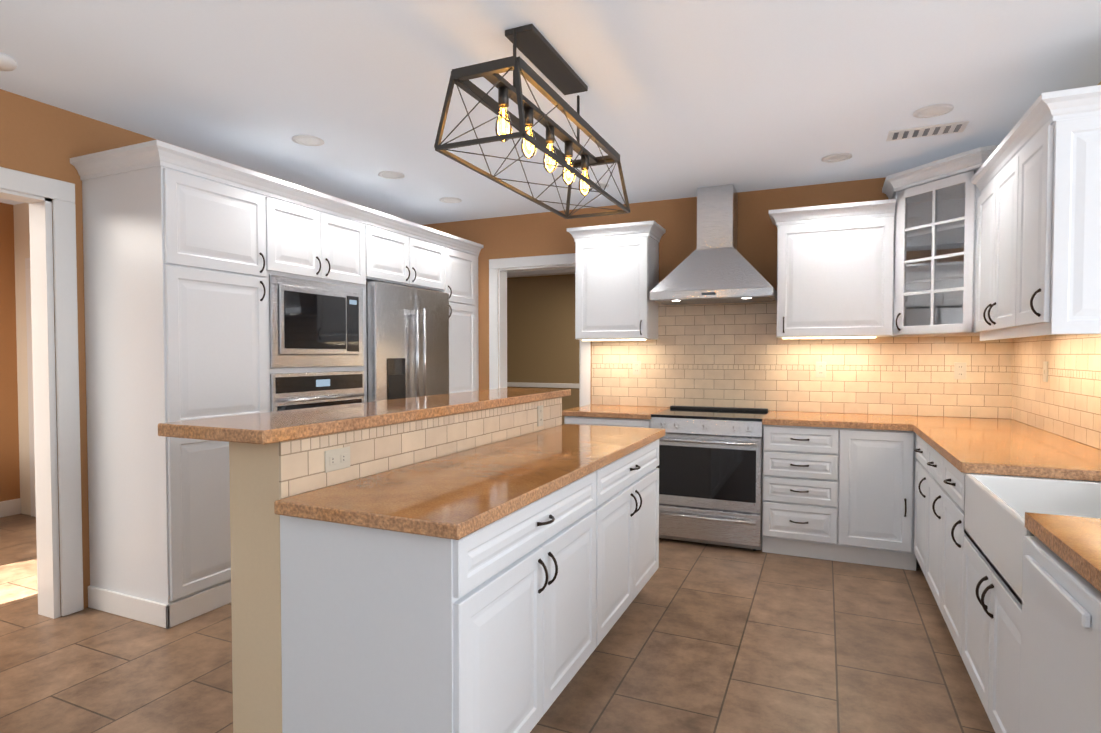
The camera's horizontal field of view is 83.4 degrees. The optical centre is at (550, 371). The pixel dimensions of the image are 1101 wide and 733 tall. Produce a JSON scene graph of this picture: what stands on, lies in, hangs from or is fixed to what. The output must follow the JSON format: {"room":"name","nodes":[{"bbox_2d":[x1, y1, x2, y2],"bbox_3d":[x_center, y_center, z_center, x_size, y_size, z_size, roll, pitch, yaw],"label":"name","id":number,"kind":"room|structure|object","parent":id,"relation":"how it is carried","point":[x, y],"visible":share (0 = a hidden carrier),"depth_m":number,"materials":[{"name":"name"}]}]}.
{"room":"kitchen","nodes":[
{"label":"kitchen","id":0,"kind":"room"},
{"bbox_2d":[0,203,19,501],"bbox_3d":[-5.587,-0.035,2.928,0.140,2.600,5.340,1,2,24],"label":"wall","id":1,"kind":"structure","parent":0,"point":[14,412],"depth_m":5.15,"materials":[{"name":"brown paint"}]},
{"bbox_2d":[0,498,20,517],"bbox_3d":[-5.545,1.202,2.866,0.014,0.130,5.200,1,2,24],"label":"baseboard","id":2,"kind":"structure","parent":1,"relation":"attached to","point":[10,507],"depth_m":5.17,"materials":[{"name":"white wood"}]},
{"bbox_2d":[12,203,30,514],"bbox_3d":[-3.318,-0.084,4.765,2.500,2.600,0.140,1,2,24],"label":"wall","id":3,"kind":"structure","parent":0,"point":[20,212],"depth_m":5.18,"materials":[{"name":"paint"}]},
{"bbox_2d":[25,258,35,516],"bbox_3d":[-3.871,0.141,4.929,1.000,2.140,0.019,1,2,24],"label":"door frame","id":4,"kind":"structure","parent":3,"relation":"attached to","point":[30,386],"depth_m":5.11,"materials":[{"name":"white wood"}]},
{"bbox_2d":[0,89,423,607],"bbox_3d":[-2.749,-0.031,2.791,0.140,2.600,7.390,1,2,24],"label":"wall","id":5,"kind":"structure","parent":0,"point":[42,139],"depth_m":3.19,"materials":[{"name":"paint"}]},
{"bbox_2d":[0,167,83,618],"bbox_3d":[-2.761,0.154,2.769,0.176,2.230,1.090,1,2,24],"label":"door frame","id":6,"kind":"structure","parent":5,"relation":"attached to","point":[62,383],"depth_m":3.16,"materials":[{"name":"white wood"}]},
{"bbox_2d":[274,178,369,291],"bbox_3d":[-1.748,-0.849,4.049,0.646,0.548,0.840,1,2,24],"label":"upper cabinet","id":7,"kind":"object","parent":5,"relation":"attached to","point":[321,237],"depth_m":3.90,"materials":[{"name":"white wood"}]},
{"bbox_2d":[370,209,445,291],"bbox_3d":[-1.379,-0.907,4.880,0.646,0.478,0.980,1,2,24],"label":"upper cabinet","id":8,"kind":"object","parent":5,"relation":"attached to","point":[402,252],"depth_m":4.71,"materials":[{"name":"white wood"}]},
{"bbox_2d":[0,514,994,732],"bbox_3d":[-0.284,1.323,2.664,14.000,0.100,13.090,1,2,24],"label":"floor","id":9,"kind":"structure","parent":0,"point":[704,638],"depth_m":2.72,"materials":[{"name":"tile"}]},
{"bbox_2d":[78,140,277,628],"bbox_3d":[-2.034,0.073,3.429,0.646,2.358,0.630,1,2,24],"label":"tall cabinet","id":10,"kind":"object","parent":9,"relation":"on","point":[186,253],"depth_m":3.16,"materials":[{"name":"white wood"}]},
{"bbox_2d":[269,275,363,367],"bbox_3d":[-1.656,-0.302,4.023,0.474,0.540,0.776,1,2,24],"label":"microwave","id":11,"kind":"object","parent":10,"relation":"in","point":[316,324],"visible":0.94,"depth_m":3.86,"materials":[{"name":"silver metal"}]},
{"bbox_2d":[270,371,364,411],"bbox_3d":[-1.637,0.363,4.032,0.516,0.721,0.776,1,2,24],"label":"wall oven","id":12,"kind":"object","parent":10,"relation":"in","point":[290,391],"visible":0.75,"depth_m":3.87,"materials":[{"name":"silver metal"}]},
{"bbox_2d":[366,281,448,401],"bbox_3d":[-1.312,0.277,4.881,0.734,1.848,0.930,1,2,24],"label":"refrigerator","id":13,"kind":"object","parent":9,"relation":"on","point":[407,328],"visible":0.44,"depth_m":4.63,"materials":[{"name":"silver metal"}]},
{"bbox_2d":[229,425,658,732],"bbox_3d":[-0.176,0.727,2.730,0.878,1.088,2.153,1,2,24],"label":"kitchen island","id":14,"kind":"object","parent":9,"relation":"on","point":[505,624],"visible":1,"depth_m":1.83,"materials":[{"name":"white wood"}]},
{"bbox_2d":[158,388,570,444],"bbox_3d":[-0.550,0.156,2.899,0.458,0.040,2.320,1,2,24],"label":"bar","id":15,"kind":"object","parent":14,"relation":"on","point":[271,427],"visible":1,"depth_m":2.18,"materials":[{"name":"stone"}]},
{"bbox_2d":[279,397,561,497],"bbox_3d":[-0.368,0.265,2.810,0.008,0.169,2.140,1,2,24],"label":"tile backsplash","id":16,"kind":"structure","parent":14,"relation":"attached to","point":[377,449],"depth_m":2.35,"materials":[{"name":"beige tile"}]},
{"bbox_2d":[325,446,349,472],"bbox_3d":[-0.700,0.289,2.039,0.008,0.070,0.115,1,2,24],"label":"outlet","id":17,"kind":"object","parent":16,"relation":"attached to","point":[337,459],"visible":1,"depth_m":2.03,"materials":[{"name":"white plastic"}]},
{"bbox_2d":[537,405,542,426],"bbox_3d":[-0.056,0.250,3.492,0.008,0.115,0.070,1,2,24],"label":"outlet","id":18,"kind":"object","parent":16,"relation":"attached to","point":[539,415],"visible":1,"depth_m":3.48,"materials":[{"name":"white plastic"}]},
{"bbox_2d":[274,424,664,539],"bbox_3d":[-0.072,0.374,2.687,0.632,0.040,2.210,1,2,24],"label":"island countertop","id":19,"kind":"structure","parent":14,"relation":"on","point":[457,495],"depth_m":2.05,"materials":[{"name":"stone"}]},
{"bbox_2d":[445,233,481,393],"bbox_3d":[-1.068,0.014,5.607,0.646,2.358,0.596,1,2,24],"label":"tall cabinet","id":20,"kind":"object","parent":9,"relation":"on","point":[462,254],"depth_m":5.46,"materials":[{"name":"white wood"}]},
{"bbox_2d":[564,416,650,427],"bbox_3d":[0.538,0.775,4.899,0.682,0.876,0.627,1,2,24],"label":"base cabinet","id":21,"kind":"object","parent":9,"relation":"on","point":[620,422],"depth_m":4.60,"materials":[{"name":"white wood"}]},
{"bbox_2d":[562,405,669,419],"bbox_3d":[0.527,0.315,4.883,0.703,0.040,0.642,1,2,24],"label":"countertop","id":22,"kind":"structure","parent":21,"relation":"on","point":[623,412],"depth_m":4.68,"materials":[{"name":"stone"}]},
{"bbox_2d":[650,405,768,550],"bbox_3d":[1.185,0.754,4.569,0.766,0.935,0.685,1,2,24],"label":"range","id":23,"kind":"object","parent":9,"relation":"on","point":[710,466],"visible":0.79,"depth_m":4.29,"materials":[{"name":"silver metal"}]},
{"bbox_2d":[762,425,839,560],"bbox_3d":[1.765,0.789,4.355,0.466,0.876,0.627,1,2,24],"label":"base cabinet","id":24,"kind":"object","parent":9,"relation":"on","point":[801,473],"depth_m":4.07,"materials":[{"name":"white wood"}]},
{"bbox_2d":[840,428,915,570],"bbox_3d":[2.167,0.794,4.177,0.414,0.876,0.627,1,2,24],"label":"base cabinet","id":25,"kind":"object","parent":9,"relation":"on","point":[840,494],"depth_m":3.89,"materials":[{"name":"white wood"}]},
{"bbox_2d":[914,434,925,568],"bbox_3d":[2.431,0.813,3.461,0.627,0.876,0.503,1,2,24],"label":"base cabinet","id":26,"kind":"object","parent":9,"relation":"on","point":[920,449],"depth_m":3.65,"materials":[{"name":"white wood"}]},
{"bbox_2d":[762,411,1100,591],"bbox_3d":[1.793,0.373,2.726,1.833,0.040,3.563,1,2,24],"label":"countertop","id":27,"kind":"structure","parent":26,"relation":"on","point":[1009,447],"depth_m":2.70,"materials":[{"name":"stone"}]},
{"bbox_2d":[964,474,1100,604],"bbox_3d":[1.693,0.533,1.963,0.495,0.236,0.844,1,2,24],"label":"sink","id":28,"kind":"object","parent":27,"relation":"in","point":[996,508],"visible":0.48,"depth_m":2.27,"materials":[{"name":"ceramic"}]},
{"bbox_2d":[922,443,937,604],"bbox_3d":[2.232,0.825,3.011,0.627,0.876,0.482,1,2,24],"label":"base cabinet","id":29,"kind":"object","parent":9,"relation":"on","point":[929,460],"depth_m":3.24,"materials":[{"name":"white wood"}]},
{"bbox_2d":[958,530,1021,732],"bbox_3d":[1.758,0.977,1.946,0.627,0.630,0.890,1,2,24],"label":"base cabinet","id":30,"kind":"object","parent":9,"relation":"on","point":[979,605],"depth_m":2.06,"materials":[{"name":"white wood"}]},
{"bbox_2d":[1019,536,1100,732],"bbox_3d":[1.167,0.818,1.411,0.058,0.747,0.548,1,2,24],"label":"dishwasher","id":31,"kind":"object","parent":30,"relation":"in","point":[1060,683],"visible":0.98,"depth_m":1.40,"materials":[{"name":"white metal"}]},
{"bbox_2d":[938,453,1100,648],"bbox_3d":[2.036,0.837,2.570,0.627,0.876,0.483,1,2,24],"label":"base cabinet","id":32,"kind":"object","parent":9,"relation":"on","point":[951,482],"depth_m":2.74,"materials":[{"name":"white wood"}]},
{"bbox_2d":[507,274,578,424],"bbox_3d":[2.195,-0.177,8.216,8.000,2.600,0.140,1,2,24],"label":"wall","id":33,"kind":"structure","parent":0,"point":[542,344],"depth_m":9.12,"materials":[{"name":"brown paint"}]},
{"bbox_2d":[507,268,578,387],"bbox_3d":[1.786,-0.178,8.282,6.800,2.599,0.069,1,2,24],"label":"trim","id":34,"kind":"structure","parent":33,"relation":"attached to","point":[542,273],"depth_m":9.10,"materials":[{"name":"white wood"}]},
{"bbox_2d":[0,0,1100,224],"bbox_3d":[-0.284,-1.376,2.592,14.000,0.100,13.090,1,2,24],"label":"ceiling","id":35,"kind":"structure","parent":0,"point":[679,99],"depth_m":2.84,"materials":[{"name":"white paint"}]},
{"bbox_2d":[0,53,16,70],"bbox_3d":[-2.355,-1.311,2.610,0.160,0.029,0.160,1,2,24],"label":"ceiling detector","id":36,"kind":"object","parent":35,"relation":"attached to","point":[8,63],"visible":1,"depth_m":2.62,"materials":[{"name":"white plastic"}]},
{"bbox_2d":[292,135,323,145],"bbox_3d":[-1.417,-1.349,3.615,0.180,0.008,0.180,1,2,24],"label":"recessed light","id":37,"kind":"object","parent":35,"relation":"in","point":[307,140],"visible":1,"depth_m":3.61,"materials":[{"name":"white plastic"}]},
{"bbox_2d":[378,171,404,178],"bbox_3d":[-1.109,-1.367,4.309,0.180,0.008,0.180,1,2,24],"label":"recessed light","id":38,"kind":"object","parent":35,"relation":"in","point":[390,175],"visible":1,"depth_m":4.30,"materials":[{"name":"white plastic"}]},
{"bbox_2d":[439,197,461,202],"bbox_3d":[-0.810,-1.386,5.008,0.180,0.008,0.180,1,2,24],"label":"recessed light","id":39,"kind":"object","parent":35,"relation":"in","point":[450,200],"visible":1,"depth_m":5.00,"materials":[{"name":"white plastic"}]},
{"bbox_2d":[434,24,629,218],"bbox_3d":[-0.002,-1.059,2.645,0.354,0.536,1.214,1,2,24],"label":"pendant light","id":40,"kind":"object","parent":35,"relation":"hanging from","point":[531,43],"visible":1,"depth_m":2.45,"materials":[{"name":"grey metal"}]},
{"bbox_2d":[586,182,608,188],"bbox_3d":[0.343,-1.375,4.574,0.180,0.008,0.180,1,2,24],"label":"recessed light","id":41,"kind":"object","parent":35,"relation":"in","point":[602,184],"visible":0.33,"depth_m":4.54,"materials":[{"name":"white plastic"}]},
{"bbox_2d":[821,153,851,162],"bbox_3d":[1.819,-1.357,3.930,0.180,0.008,0.180,1,2,24],"label":"recessed light","id":42,"kind":"object","parent":35,"relation":"in","point":[836,157],"visible":0.98,"depth_m":3.92,"materials":[{"name":"white plastic"}]},
{"bbox_2d":[886,121,968,140],"bbox_3d":[2.104,-1.345,3.465,0.380,0.008,0.170,1,2,24],"label":"ceiling vent","id":43,"kind":"object","parent":35,"relation":"in","point":[931,130],"visible":1,"depth_m":3.45,"materials":[{"name":"silver metal"}]},
{"bbox_2d":[913,104,953,117],"bbox_3d":[1.966,-1.337,3.176,0.180,0.008,0.180,1,2,24],"label":"recessed light","id":44,"kind":"object","parent":35,"relation":"in","point":[934,110],"visible":1,"depth_m":3.17,"materials":[{"name":"white plastic"}]},
{"bbox_2d":[424,177,997,418],"bbox_3d":[1.019,-0.093,5.085,4.870,2.600,0.140,1,2,24],"label":"wall","id":45,"kind":"structure","parent":0,"point":[545,233],"depth_m":5.03,"materials":[{"name":"brown paint"}]},
{"bbox_2d":[489,253,590,406],"bbox_3d":[-0.082,0.084,5.568,0.990,2.220,0.158,1,2,24],"label":"door frame","id":46,"kind":"structure","parent":45,"relation":"attached to","point":[497,298],"depth_m":5.65,"materials":[{"name":"white wood"}]},
{"bbox_2d":[567,220,665,339],"bbox_3d":[0.531,-0.704,4.991,0.712,0.888,0.376,1,2,24],"label":"upper cabinet","id":47,"kind":"object","parent":45,"relation":"attached to","point":[616,274],"visible":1,"depth_m":4.85,"materials":[{"name":"white wood"}]},
{"bbox_2d":[582,339,645,340],"bbox_3d":[0.506,-0.252,4.947,0.520,0.010,0.040,1,2,24],"label":"under-cabinet light","id":48,"kind":"object","parent":47,"relation":"attached to","point":[601,339],"depth_m":4.91,"materials":[{"name":"white plastic"}]},
{"bbox_2d":[650,184,776,304],"bbox_3d":[1.225,-0.951,4.613,0.860,0.854,0.491,1,2,24],"label":"range hood","id":49,"kind":"object","parent":45,"relation":"attached to","point":[715,266],"visible":0.98,"depth_m":4.55,"materials":[{"name":"silver metal"}]},
{"bbox_2d":[591,301,1012,418],"bbox_3d":[1.710,-0.142,4.695,2.969,0.881,0.008,1,2,24],"label":"backsplash","id":50,"kind":"structure","parent":45,"relation":"attached to","point":[739,355],"depth_m":4.67,"materials":[{"name":"tile"}]},
{"bbox_2d":[633,361,640,374],"bbox_3d":[0.716,-0.029,5.130,0.070,0.115,0.008,1,2,24],"label":"electrical outlet","id":51,"kind":"object","parent":50,"relation":"attached to","point":[636,367],"visible":1,"depth_m":5.13,"materials":[{"name":"white plastic"}]},
{"bbox_2d":[816,362,825,377],"bbox_3d":[1.995,-0.014,4.563,0.070,0.115,0.008,1,2,24],"label":"electrical outlet","id":52,"kind":"object","parent":50,"relation":"attached to","point":[821,369],"visible":1,"depth_m":4.56,"materials":[{"name":"white plastic"}]},
{"bbox_2d":[954,362,966,378],"bbox_3d":[2.791,-0.004,4.210,0.070,0.115,0.008,1,2,24],"label":"electrical outlet","id":53,"kind":"object","parent":50,"relation":"attached to","point":[959,370],"visible":1,"depth_m":4.21,"materials":[{"name":"white plastic"}]},
{"bbox_2d":[769,199,895,337],"bbox_3d":[1.961,-0.687,4.357,0.782,0.888,0.376,1,2,24],"label":"upper cabinet","id":54,"kind":"object","parent":45,"relation":"attached to","point":[835,270],"visible":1,"depth_m":4.20,"materials":[{"name":"white wood"}]},
{"bbox_2d":[783,337,875,338],"bbox_3d":[1.936,-0.235,4.313,0.590,0.010,0.040,1,2,24],"label":"under-cabinet light","id":55,"kind":"object","parent":54,"relation":"attached to","point":[783,338],"depth_m":4.31,"materials":[{"name":"white plastic"}]},
{"bbox_2d":[882,145,997,336],"bbox_3d":[2.544,-0.755,3.878,0.776,1.048,0.776,1,2,24],"label":"upper cabinet","id":56,"kind":"object","parent":45,"relation":"attached to","point":[935,248],"visible":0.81,"depth_m":3.89,"materials":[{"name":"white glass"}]},
{"bbox_3d":[2.738,-0.041,3.153,0.160,2.600,2.000,1,2,24],"label":"wall","id":57,"kind":"structure","parent":0,"visible":0},
{"bbox_2d":[971,85,1100,340],"bbox_3d":[2.333,-0.626,2.912,0.376,0.933,1.272,1,2,24],"label":"upper cabinet","id":58,"kind":"object","parent":57,"relation":"attached to","point":[1036,179],"visible":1,"depth_m":2.46,"materials":[{"name":"white wood"}]},
{"bbox_2d":[1011,334,1100,449],"bbox_3d":[2.659,0.054,3.186,0.008,0.571,1.990,1,2,24],"label":"backsplash","id":59,"kind":"structure","parent":57,"relation":"attached to","point":[1064,401],"depth_m":3.25,"materials":[{"name":"tile"}]},
{"bbox_2d":[1043,361,1047,381],"bbox_3d":[2.773,0.001,3.467,0.010,0.115,0.070,1,2,24],"label":"light switch","id":60,"kind":"object","parent":59,"relation":"attached to","point":[1045,371],"visible":1,"depth_m":3.46,"materials":[{"name":"beige plastic"}]}
]}

